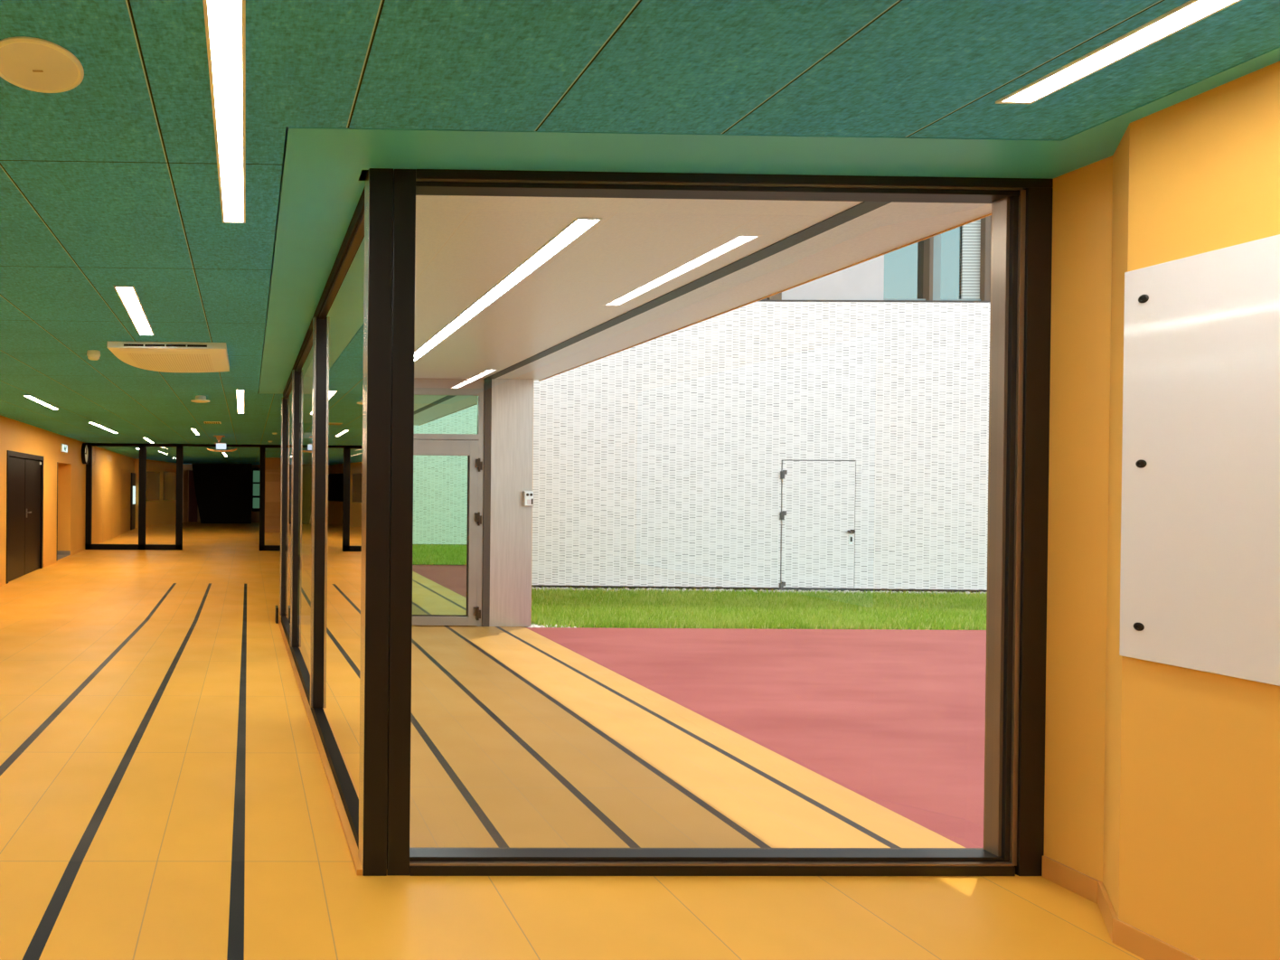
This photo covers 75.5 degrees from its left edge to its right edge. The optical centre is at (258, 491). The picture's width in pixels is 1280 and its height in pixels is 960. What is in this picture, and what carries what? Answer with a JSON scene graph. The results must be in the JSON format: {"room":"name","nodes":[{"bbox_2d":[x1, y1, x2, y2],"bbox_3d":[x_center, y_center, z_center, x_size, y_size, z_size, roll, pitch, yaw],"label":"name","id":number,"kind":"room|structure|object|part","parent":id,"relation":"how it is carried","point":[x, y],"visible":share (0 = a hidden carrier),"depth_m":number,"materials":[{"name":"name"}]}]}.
{"room":"school corridor","nodes":[
{"label":"school corridor","id":0,"kind":"room"},
{"bbox_2d":[0,414,176,583],"bbox_3d":[-4.473,0.215,14.637,2.307,3.133,37.800,0,0,-1],"label":"wall","id":1,"kind":"structure","parent":0,"point":[111,471],"depth_m":16.93,"materials":[{"name":"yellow paint"}]},
{"bbox_2d":[6,450,43,583],"bbox_3d":[-4.296,0.411,12.870,0.190,2.221,2.306,0,0,-3],"label":"door","id":2,"kind":"structure","parent":1,"relation":"in","point":[24,472],"depth_m":12.78,"materials":[{"name":"laminate"}]},
{"bbox_2d":[0,546,84,586],"bbox_3d":[-3.982,1.396,7.048,0.014,0.309,22.410,0,0,-3],"label":"baseboard","id":3,"kind":"structure","parent":1,"relation":"attached to","point":[3,582],"depth_m":14.84,"materials":[{"name":"yellow paint"}]},
{"bbox_2d":[56,461,70,560],"bbox_3d":[-4.754,0.419,15.879,0.804,2.131,1.340,0,0,-1],"label":"door frame","id":4,"kind":"structure","parent":1,"relation":"in","point":[61,554],"depth_m":15.27,"materials":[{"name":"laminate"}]},
{"bbox_2d":[60,443,67,452],"bbox_3d":[-4.342,-0.973,15.783,0.035,0.180,0.541,0,0,-3],"label":"exit sign","id":5,"kind":"object","parent":1,"relation":"attached to","point":[63,447],"visible":1,"depth_m":15.73,"materials":[{"name":"white plastic"}]},
{"bbox_2d":[81,442,89,464],"bbox_3d":[-4.406,-0.973,17.933,0.100,0.540,0.540,0,0,-1],"label":"wall clock","id":6,"kind":"object","parent":1,"relation":"attached to","point":[85,449],"visible":1,"depth_m":17.84,"materials":[{"name":"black plastic"}]},
{"bbox_2d":[130,472,135,529],"bbox_3d":[-4.865,0.361,27.483,0.060,2.181,1.302,0,0,-3],"label":"door","id":7,"kind":"structure","parent":1,"relation":"in","point":[133,475],"depth_m":27.17,"materials":[{"name":"laminate"}]},
{"bbox_3d":[-4.838,0.121,27.482,0.010,0.700,0.701,0,0,-3],"label":"pane","id":8,"kind":"part","parent":7,"relation":"part of","materials":[{"name":"white glass"}]},
{"bbox_2d":[84,442,183,550],"bbox_3d":[-3.228,0.124,18.360,2.510,2.764,0.110,0,0,-1],"label":"window","id":9,"kind":"structure","parent":1,"relation":"in","point":[142,465],"depth_m":18.31,"materials":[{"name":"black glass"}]},
{"bbox_3d":[-4.413,0.114,18.343,0.140,2.764,0.110,0,0,-1],"label":"post","id":10,"kind":"part","parent":9,"relation":"part of","materials":[{"name":"black metal"}]},
{"bbox_3d":[-3.240,1.436,18.366,2.510,0.140,0.110,0,0,-1],"label":"rail","id":11,"kind":"part","parent":9,"relation":"part of","materials":[{"name":"black metal"}]},
{"bbox_3d":[-3.217,-1.220,18.354,2.510,0.075,0.110,0,0,-1],"label":"head rail","id":12,"kind":"part","parent":9,"relation":"part of","materials":[{"name":"black metal"}]},
{"bbox_3d":[-3.023,0.126,18.363,0.180,2.764,0.110,0,0,-1],"label":"post","id":13,"kind":"part","parent":9,"relation":"part of","materials":[{"name":"black metal"}]},
{"bbox_3d":[-2.059,0.134,18.377,0.170,2.764,0.110,0,0,-1],"label":"post","id":14,"kind":"part","parent":9,"relation":"part of","materials":[{"name":"black metal"}]},
{"bbox_2d":[146,470,159,500],"bbox_3d":[-4.361,-0.233,29.231,0.030,1.200,1.546,1,0,11],"label":"display case","id":15,"kind":"object","parent":1,"relation":"attached to","point":[153,478],"visible":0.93,"depth_m":29.19,"materials":[{"name":"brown glass"}]},
{"bbox_2d":[163,470,183,499],"bbox_3d":[-3.836,-0.265,31.885,0.030,1.250,2.761,1,0,11],"label":"display case","id":16,"kind":"object","parent":1,"relation":"attached to","point":[169,477],"visible":0.79,"depth_m":31.38,"materials":[{"name":"laminate"}]},
{"bbox_2d":[182,463,259,522],"bbox_3d":[-0.606,0.162,34.046,6.800,3.133,0.300,0,0,-1],"label":"wall","id":17,"kind":"structure","parent":0,"point":[255,515],"depth_m":33.87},
{"bbox_2d":[251,468,259,511],"bbox_3d":[-0.066,-0.091,33.843,0.490,2.050,0.080,0,0,-1],"label":"window","id":18,"kind":"structure","parent":17,"relation":"in","point":[255,471],"depth_m":33.80,"materials":[{"name":"green glass"}]},
{"bbox_3d":[-0.054,-0.741,33.810,0.400,0.550,0.020,0,0,-1],"label":"pane","id":19,"kind":"part","parent":18,"relation":"part of","materials":[{"name":"glass"}]},
{"bbox_3d":[-0.060,-0.101,33.813,0.400,0.570,0.020,0,0,-1],"label":"pane","id":20,"kind":"part","parent":18,"relation":"part of","materials":[{"name":"green glass"}]},
{"bbox_3d":[-0.066,0.534,33.816,0.400,0.500,0.020,0,0,-1],"label":"pane","id":21,"kind":"part","parent":18,"relation":"part of","materials":[{"name":"glass"}]},
{"bbox_2d":[264,457,281,532],"bbox_3d":[1.437,0.130,26.125,2.750,2.764,0.200,0,0,-1],"label":"wall","id":22,"kind":"structure","parent":0,"point":[272,465],"depth_m":26.01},
{"bbox_2d":[265,481,281,501],"bbox_3d":[0.895,0.002,25.991,1.240,0.750,0.049,0,0,-1],"label":"notice board","id":23,"kind":"object","parent":22,"relation":"attached to","point":[272,488],"visible":0.36,"depth_m":25.96,"materials":[{"name":"brown wood"}]},
{"bbox_2d":[358,169,368,180],"bbox_3d":[1.675,-1.529,2.593,2.600,0.767,0.090,0,0,-1],"label":"wall","id":24,"kind":"structure","parent":0,"point":[366,173],"depth_m":2.57,"materials":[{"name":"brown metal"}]},
{"bbox_2d":[279,188,364,849],"bbox_3d":[0.364,0.199,5.537,0.094,2.738,5.820,0,0,-1],"label":"window","id":25,"kind":"structure","parent":24,"relation":"in","point":[322,400],"depth_m":3.86,"materials":[{"name":"clear glass"}]},
{"bbox_3d":[0.331,0.182,7.424,0.008,2.580,1.885,0,0,-1],"label":"pane","id":26,"kind":"part","parent":25,"relation":"part of","materials":[{"name":"clear glass"}]},
{"bbox_3d":[0.368,0.161,5.459,0.008,2.520,1.935,0,0,-1],"label":"pane","id":27,"kind":"part","parent":25,"relation":"part of","materials":[{"name":"clear glass"}]},
{"bbox_3d":[0.363,1.435,5.543,0.075,0.266,5.820,0,0,-1],"label":"rail","id":28,"kind":"part","parent":25,"relation":"part of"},
{"bbox_3d":[0.385,-1.138,5.531,0.075,0.062,5.820,0,0,-1],"label":"head rail","id":29,"kind":"part","parent":25,"relation":"part of","materials":[{"name":"green paint"}]},
{"bbox_3d":[0.405,0.139,3.532,0.007,2.458,1.810,0,0,-1],"label":"pane","id":30,"kind":"part","parent":25,"relation":"part of","materials":[{"name":"clear glass"}]},
{"bbox_2d":[358,168,1053,875],"bbox_3d":[1.625,0.121,2.590,2.482,2.533,0.100,0,0,-1],"label":"window","id":31,"kind":"structure","parent":24,"relation":"in","point":[1021,208],"depth_m":2.55,"materials":[{"name":"brown metal"}]},
{"bbox_3d":[0.428,0.111,2.572,0.086,2.533,0.100,0,0,-1],"label":"corner post","id":32,"kind":"part","parent":31,"relation":"part of","materials":[{"name":"brown metal"}]},
{"bbox_3d":[0.513,0.111,2.574,0.080,2.533,0.098,0,0,-1],"label":"post","id":33,"kind":"part","parent":31,"relation":"part of","materials":[{"name":"brown metal"}]},
{"bbox_3d":[1.646,1.359,2.596,2.208,0.058,0.100,0,0,-1],"label":"sill rail","id":34,"kind":"part","parent":31,"relation":"part of","materials":[{"name":"brown metal"}]},
{"bbox_3d":[1.720,-1.116,2.586,2.313,0.057,0.100,0,0,-1],"label":"head rail","id":35,"kind":"part","parent":31,"relation":"part of","materials":[{"name":"brown metal"}]},
{"bbox_2d":[530,442,533,623],"bbox_3d":[3.020,-0.039,22.357,0.300,3.700,27.380,0,0,-1],"label":"wall","id":36,"kind":"structure","parent":0,"point":[532,443],"depth_m":8.67,"materials":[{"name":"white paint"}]},
{"bbox_2d":[259,444,281,550],"bbox_3d":[1.478,0.165,18.430,2.895,2.764,0.110,0,0,-1],"label":"window","id":37,"kind":"structure","parent":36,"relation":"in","point":[262,547],"depth_m":18.35,"materials":[{"name":"black metal"}]},
{"bbox_3d":[0.101,0.153,18.409,0.140,2.764,0.110,0,0,-1],"label":"post","id":38,"kind":"part","parent":37,"relation":"part of","materials":[{"name":"black metal"}]},
{"bbox_3d":[1.467,1.477,18.436,2.895,0.140,0.110,0,0,-1],"label":"rail","id":39,"kind":"part","parent":37,"relation":"part of","materials":[{"name":"black metal"}]},
{"bbox_3d":[1.490,-1.180,18.424,2.895,0.075,0.110,0,0,-1],"label":"head rail","id":40,"kind":"part","parent":37,"relation":"part of","materials":[{"name":"black metal"}]},
{"bbox_2d":[489,378,533,626],"bbox_3d":[3.008,0.131,8.526,0.500,2.946,0.280,0,0,-1],"label":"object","id":41,"kind":"structure","parent":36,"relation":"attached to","point":[512,399],"depth_m":8.39,"materials":[{"name":"wood"}]},
{"bbox_2d":[522,490,534,506],"bbox_3d":[3.198,0.080,8.356,0.120,0.180,0.065,0,0,-1],"label":"intercom","id":42,"kind":"object","parent":41,"relation":"attached to","point":[528,496],"visible":1,"depth_m":8.33,"materials":[{"name":"plastic"}]},
{"bbox_3d":[3.198,0.080,8.332,0.100,0.160,0.004,0,0,-1],"label":"plate","id":43,"kind":"part","parent":42,"relation":"part of","materials":[{"name":"white plastic"}]},
{"bbox_2d":[0,521,1144,959],"bbox_3d":[-1.249,1.603,15.891,8.800,0.600,40.200,0,0,-1],"label":"floor","id":44,"kind":"structure","parent":0,"point":[165,794],"depth_m":2.61,"materials":[{"name":"orange tile"}]},
{"bbox_2d":[183,470,188,522],"bbox_3d":[-3.443,0.197,33.454,0.210,2.481,0.200,0,0,-1],"label":"panel","id":45,"kind":"object","parent":44,"relation":"on","point":[185,472],"visible":1,"depth_m":33.36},
{"bbox_2d":[188,470,197,522],"bbox_3d":[-3.110,0.209,33.619,0.420,2.461,0.080,0,0,-1],"label":"panel","id":46,"kind":"object","parent":44,"relation":"on","point":[192,501],"visible":0.71,"depth_m":33.58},
{"bbox_2d":[191,463,251,523],"bbox_3d":[-1.711,0.073,33.079,2.760,2.762,1.000,0,0,-1],"label":"doorway","id":47,"kind":"object","parent":44,"relation":"on","point":[222,491],"visible":0.94,"depth_m":32.58,"materials":[{"name":"black"}]},
{"bbox_2d":[274,605,278,623],"bbox_3d":[0.223,1.485,8.531,0.028,0.190,0.200,0,0,-1],"label":"trim","id":48,"kind":"structure","parent":44,"relation":"on","point":[277,607],"depth_m":8.43,"materials":[{"name":"brown metal"}]},
{"bbox_2d":[278,619,362,875],"bbox_3d":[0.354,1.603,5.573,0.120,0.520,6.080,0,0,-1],"label":"baseboard","id":49,"kind":"structure","parent":44,"relation":"on","point":[350,839],"depth_m":3.43,"materials":[{"name":"orange wood"}]},
{"bbox_2d":[414,195,862,378],"bbox_3d":[1.606,-1.491,5.548,2.230,0.300,5.860,0,0,-1],"label":"ceiling","id":50,"kind":"structure","parent":0,"point":[641,250],"depth_m":4.00,"materials":[{"name":"beige paint"}]},
{"bbox_2d":[414,217,602,362],"bbox_3d":[1.580,-1.338,5.523,0.125,0.006,4.190,0,0,-1],"label":"recessed light","id":51,"kind":"object","parent":50,"relation":"in","point":[578,226],"visible":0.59,"depth_m":4.36,"materials":[{"name":"white plastic"}]},
{"bbox_2d":[483,201,890,379],"bbox_3d":[2.781,-1.479,5.520,0.120,0.304,5.770,0,0,-1],"label":"trim","id":52,"kind":"structure","parent":50,"relation":"attached to","point":[862,208],"depth_m":4.21,"materials":[{"name":"grey metal"}]},
{"bbox_2d":[0,0,1279,464],"bbox_3d":[-1.324,-1.330,15.876,9.000,0.200,40.200,0,0,-1],"label":"ceiling","id":53,"kind":"structure","parent":0,"point":[109,180],"depth_m":2.18,"materials":[{"name":"green wood"}]},
{"bbox_2d":[23,395,58,409],"bbox_3d":[-2.945,-1.213,9.622,0.090,0.006,1.523,0,0,-3],"label":"recessed light","id":54,"kind":"object","parent":53,"relation":"in","point":[26,396],"visible":1,"depth_m":9.49,"materials":[{"name":"white plastic"}]},
{"bbox_2d":[0,36,84,93],"bbox_3d":[-0.604,-1.157,1.922,0.248,0.009,0.248,0,0,-1],"label":"ceiling speaker","id":55,"kind":"object","parent":53,"relation":"attached to","point":[31,63],"visible":1,"depth_m":1.91,"materials":[{"name":"white plastic"}]},
{"bbox_2d":[86,349,100,360],"bbox_3d":[-1.388,-1.151,5.945,0.110,0.072,0.110,0,0,-1],"label":"sensor","id":56,"kind":"object","parent":53,"relation":"attached to","point":[92,354],"visible":1,"depth_m":5.91,"materials":[{"name":"white plastic"}]},
{"bbox_2d":[88,422,117,432],"bbox_3d":[-2.972,-1.231,13.632,0.090,0.006,2.420,0,0,-1],"label":"recessed light","id":57,"kind":"object","parent":53,"relation":"in","point":[93,423],"visible":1,"depth_m":13.40,"materials":[{"name":"white plastic"}]},
{"bbox_2d":[113,285,154,335],"bbox_3d":[-0.801,-1.173,4.646,0.115,0.006,1.271,0,0,-3],"label":"recessed light","id":58,"kind":"object","parent":53,"relation":"in","point":[127,295],"visible":1,"depth_m":4.51,"materials":[{"name":"white plastic"}]},
{"bbox_2d":[107,341,229,372],"bbox_3d":[-0.730,-1.142,6.123,0.933,0.080,1.164,0,0,-1],"label":"air cassette","id":59,"kind":"object","parent":53,"relation":"attached to","point":[156,356],"visible":1,"depth_m":5.76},
{"bbox_2d":[190,428,199,434],"bbox_3d":[-1.277,-1.220,14.352,0.085,0.006,1.591,0,0,-1],"label":"recessed light","id":60,"kind":"object","parent":53,"relation":"in","point":[194,430],"visible":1,"depth_m":14.28,"materials":[{"name":"white plastic"}]},
{"bbox_2d":[190,395,209,403],"bbox_3d":[-0.720,-1.157,8.785,0.236,0.072,0.236,0,0,-1],"label":"smoke detector","id":61,"kind":"object","parent":53,"relation":"attached to","point":[200,399],"visible":1,"depth_m":8.73,"materials":[{"name":"white plastic"}]},
{"bbox_3d":[-0.721,-1.135,8.785,0.236,0.027,0.236,0,0,-1],"label":"plate","id":62,"kind":"part","parent":61,"relation":"part of","materials":[{"name":"orange plastic"}]},
{"bbox_2d":[203,421,221,423],"bbox_3d":[-0.796,-1.202,12.254,0.290,0.014,0.300,0,0,-1],"label":"ceiling vent","id":63,"kind":"object","parent":53,"relation":"in","point":[205,422],"visible":1,"depth_m":12.17,"materials":[{"name":"white plastic"}]},
{"bbox_2d":[182,443,260,447],"bbox_3d":[-0.960,-1.208,18.387,2.005,0.060,0.110,0,0,-1],"label":"trim","id":64,"kind":"structure","parent":53,"relation":"attached to","point":[183,445],"depth_m":18.33,"materials":[{"name":"black metal"}]},
{"bbox_2d":[207,435,236,451],"bbox_3d":[-0.794,-1.049,15.385,0.650,0.348,0.200,0,0,-1],"label":"projector","id":65,"kind":"object","parent":53,"relation":"hanging from","point":[219,446],"visible":1,"depth_m":15.32,"materials":[{"name":"white plastic"}]},
{"bbox_2d":[202,0,245,223],"bbox_3d":[-0.083,-1.154,1.833,0.108,0.006,2.398,0,0,-1],"label":"recessed light","id":66,"kind":"object","parent":53,"relation":"in","point":[224,20],"visible":1,"depth_m":2.05,"materials":[{"name":"white plastic"}]},
{"bbox_2d":[235,389,244,413],"bbox_3d":[-0.238,-1.189,9.447,0.100,0.006,2.551,0,0,-1],"label":"recessed light","id":67,"kind":"object","parent":53,"relation":"in","point":[240,393],"visible":1,"depth_m":9.19,"materials":[{"name":"white plastic"}]},
{"bbox_2d":[995,0,1242,103],"bbox_3d":[2.211,-1.133,1.453,0.105,0.006,1.210,0,0,-1],"label":"recessed light","id":68,"kind":"object","parent":53,"relation":"in","point":[1191,12],"visible":1,"depth_m":1.80,"materials":[{"name":"white plastic"}]},
{"bbox_2d":[409,625,965,847],"bbox_3d":[1.786,1.791,5.635,2.830,0.369,6.000,0,0,-1],"label":"floor","id":69,"kind":"structure","parent":0,"point":[520,738],"depth_m":4.07,"materials":[{"name":"tile"}]},
{"bbox_2d":[412,377,484,626],"bbox_3d":[1.525,0.119,8.381,2.300,2.946,0.126,0,0,-1],"label":"door","id":70,"kind":"structure","parent":69,"relation":"on","point":[448,446],"depth_m":8.40,"materials":[{"name":"clear glass"}]},
{"bbox_3d":[1.961,0.522,8.397,1.080,1.916,0.001,0,0,-1],"label":"pane","id":71,"kind":"part","parent":70,"relation":"part of","materials":[{"name":"glass"}]},
{"bbox_3d":[1.501,-0.927,8.399,2.235,0.465,0.001,0,0,-1],"label":"transom pane","id":72,"kind":"part","parent":70,"relation":"part of","materials":[{"name":"clear glass"}]},
{"bbox_3d":[1.537,-1.297,8.408,2.300,0.115,0.060,0,0,-1],"label":"head panel","id":73,"kind":"part","parent":70,"relation":"part of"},
{"bbox_2d":[481,378,491,626],"bbox_3d":[2.717,0.131,8.424,0.085,2.942,0.095,0,0,-1],"label":"door frame","id":74,"kind":"structure","parent":70,"relation":"attached to","point":[487,386],"depth_m":8.38,"materials":[{"name":"grey metal"}]},
{"bbox_2d":[781,254,884,300],"bbox_3d":[6.930,-4.086,11.971,7.133,1.745,0.181,0,0,1],"label":"wall","id":75,"kind":"structure","parent":0,"point":[864,280],"depth_m":11.84,"materials":[{"name":"white paint"}]},
{"bbox_2d":[763,291,781,300],"bbox_3d":[7.814,-4.078,11.887,1.901,1.745,0.160,0,0,1],"label":"window","id":76,"kind":"structure","parent":75,"relation":"in","point":[778,296],"depth_m":11.80,"materials":[{"name":"beige"}]},
{"bbox_2d":[883,215,991,301],"bbox_3d":[11.460,-4.047,11.831,1.931,1.745,0.160,0,0,1],"label":"window","id":77,"kind":"structure","parent":75,"relation":"in","point":[929,268],"depth_m":11.85,"materials":[{"name":"grey"}]},
{"bbox_3d":[10.845,-4.052,11.870,0.700,1.625,0.001,0,0,1],"label":"pane","id":78,"kind":"part","parent":77,"relation":"part of","materials":[{"name":"clear glass"}]},
{"bbox_3d":[11.460,-4.047,11.851,1.931,1.745,0.080,0,0,1],"label":"frame","id":79,"kind":"part","parent":77,"relation":"part of","materials":[{"name":"grey metal"}]},
{"bbox_3d":[11.631,-4.045,11.858,0.370,1.625,0.001,0,0,1],"label":"pane","id":80,"kind":"part","parent":77,"relation":"part of","materials":[{"name":"clear glass"}]},
{"bbox_2d":[960,218,980,299],"bbox_3d":[11.960,-4.043,11.833,0.290,1.625,0.020,0,0,1],"label":"blind","id":81,"kind":"object","parent":77,"relation":"attached to","point":[971,232],"depth_m":11.82,"materials":[{"name":"grey"}]},
{"bbox_2d":[1043,60,1279,959],"bbox_3d":[3.011,0.198,-0.755,0.597,3.033,6.800,0,0,-1],"label":"wall","id":82,"kind":"structure","parent":0,"point":[1162,789],"depth_m":2.13,"materials":[{"name":"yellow paint"}]},
{"bbox_2d":[1041,856,1200,959],"bbox_3d":[2.798,1.373,-0.747,0.214,0.078,6.612,0,0,-1],"label":"baseboard","id":83,"kind":"structure","parent":82,"relation":"attached to","point":[1146,946],"depth_m":2.21,"materials":[{"name":"orange wood"}]},
{"bbox_2d":[1119,234,1279,686],"bbox_3d":[2.674,-0.081,1.253,0.023,1.177,1.828,0,0,-1],"label":"whiteboard","id":84,"kind":"object","parent":82,"relation":"attached to","point":[1200,577],"visible":1,"depth_m":1.98,"materials":[{"name":"white ceramic"}]},
{"bbox_3d":[-1.120,-1.808,5.586,9.095,0.284,5.980,0,0,-1],"label":"roof slab","id":85,"kind":"structure","parent":0,"visible":0},
{"bbox_2d":[495,202,991,379],"bbox_3d":[3.136,-1.477,5.390,0.585,0.300,6.100,0,0,-1],"label":"ceiling","id":86,"kind":"structure","parent":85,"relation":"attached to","point":[890,226],"depth_m":4.26,"materials":[{"name":"paint"}]},
{"bbox_2d":[538,213,991,381],"bbox_3d":[3.433,-1.482,5.420,0.010,0.326,6.150,0,0,-1],"label":"trim","id":87,"kind":"structure","parent":85,"relation":"attached to","point":[987,215],"depth_m":4.39,"materials":[{"name":"metal"}]},
{"label":"outside","id":88,"kind":"structure","parent":0,"visible":0},
{"bbox_2d":[530,585,987,630],"bbox_3d":[11.480,1.860,10.529,16.700,0.354,4.100,0,0,-1],"label":"ground","id":89,"kind":"structure","parent":88,"point":[532,623],"depth_m":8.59,"materials":[{"name":"plant"}]},
{"bbox_2d":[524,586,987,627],"bbox_3d":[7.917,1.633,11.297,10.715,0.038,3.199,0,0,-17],"label":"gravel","id":90,"kind":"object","parent":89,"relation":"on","point":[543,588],"visible":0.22,"depth_m":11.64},
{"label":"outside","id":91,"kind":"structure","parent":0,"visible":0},
{"bbox_2d":[526,627,986,847],"bbox_3d":[11.602,1.890,2.230,16.700,0.369,12.500,0,0,-1],"label":"paving","id":92,"kind":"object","parent":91,"point":[895,719],"visible":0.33,"depth_m":5.63,"materials":[{"name":"red rubber"}]},
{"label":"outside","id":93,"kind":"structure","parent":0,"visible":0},
{"bbox_2d":[531,233,990,592],"bbox_3d":[8.839,-1.764,14.740,10.906,7.181,6.006,0,0,1],"label":"wall","id":94,"kind":"structure","parent":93,"point":[657,462],"depth_m":11.75,"materials":[{"name":"white brick"}]},
{"bbox_2d":[777,460,855,591],"bbox_3d":[9.310,0.601,11.764,1.246,2.266,0.160,0,0,1],"label":"door","id":95,"kind":"structure","parent":94,"relation":"in","point":[818,496],"depth_m":11.74,"materials":[{"name":"white metal"}]},
{"bbox_3d":[9.858,0.793,11.729,0.055,0.150,0.006,0,0,1],"label":"lock plate","id":96,"kind":"part","parent":95,"relation":"part of","materials":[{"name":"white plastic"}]}
]}

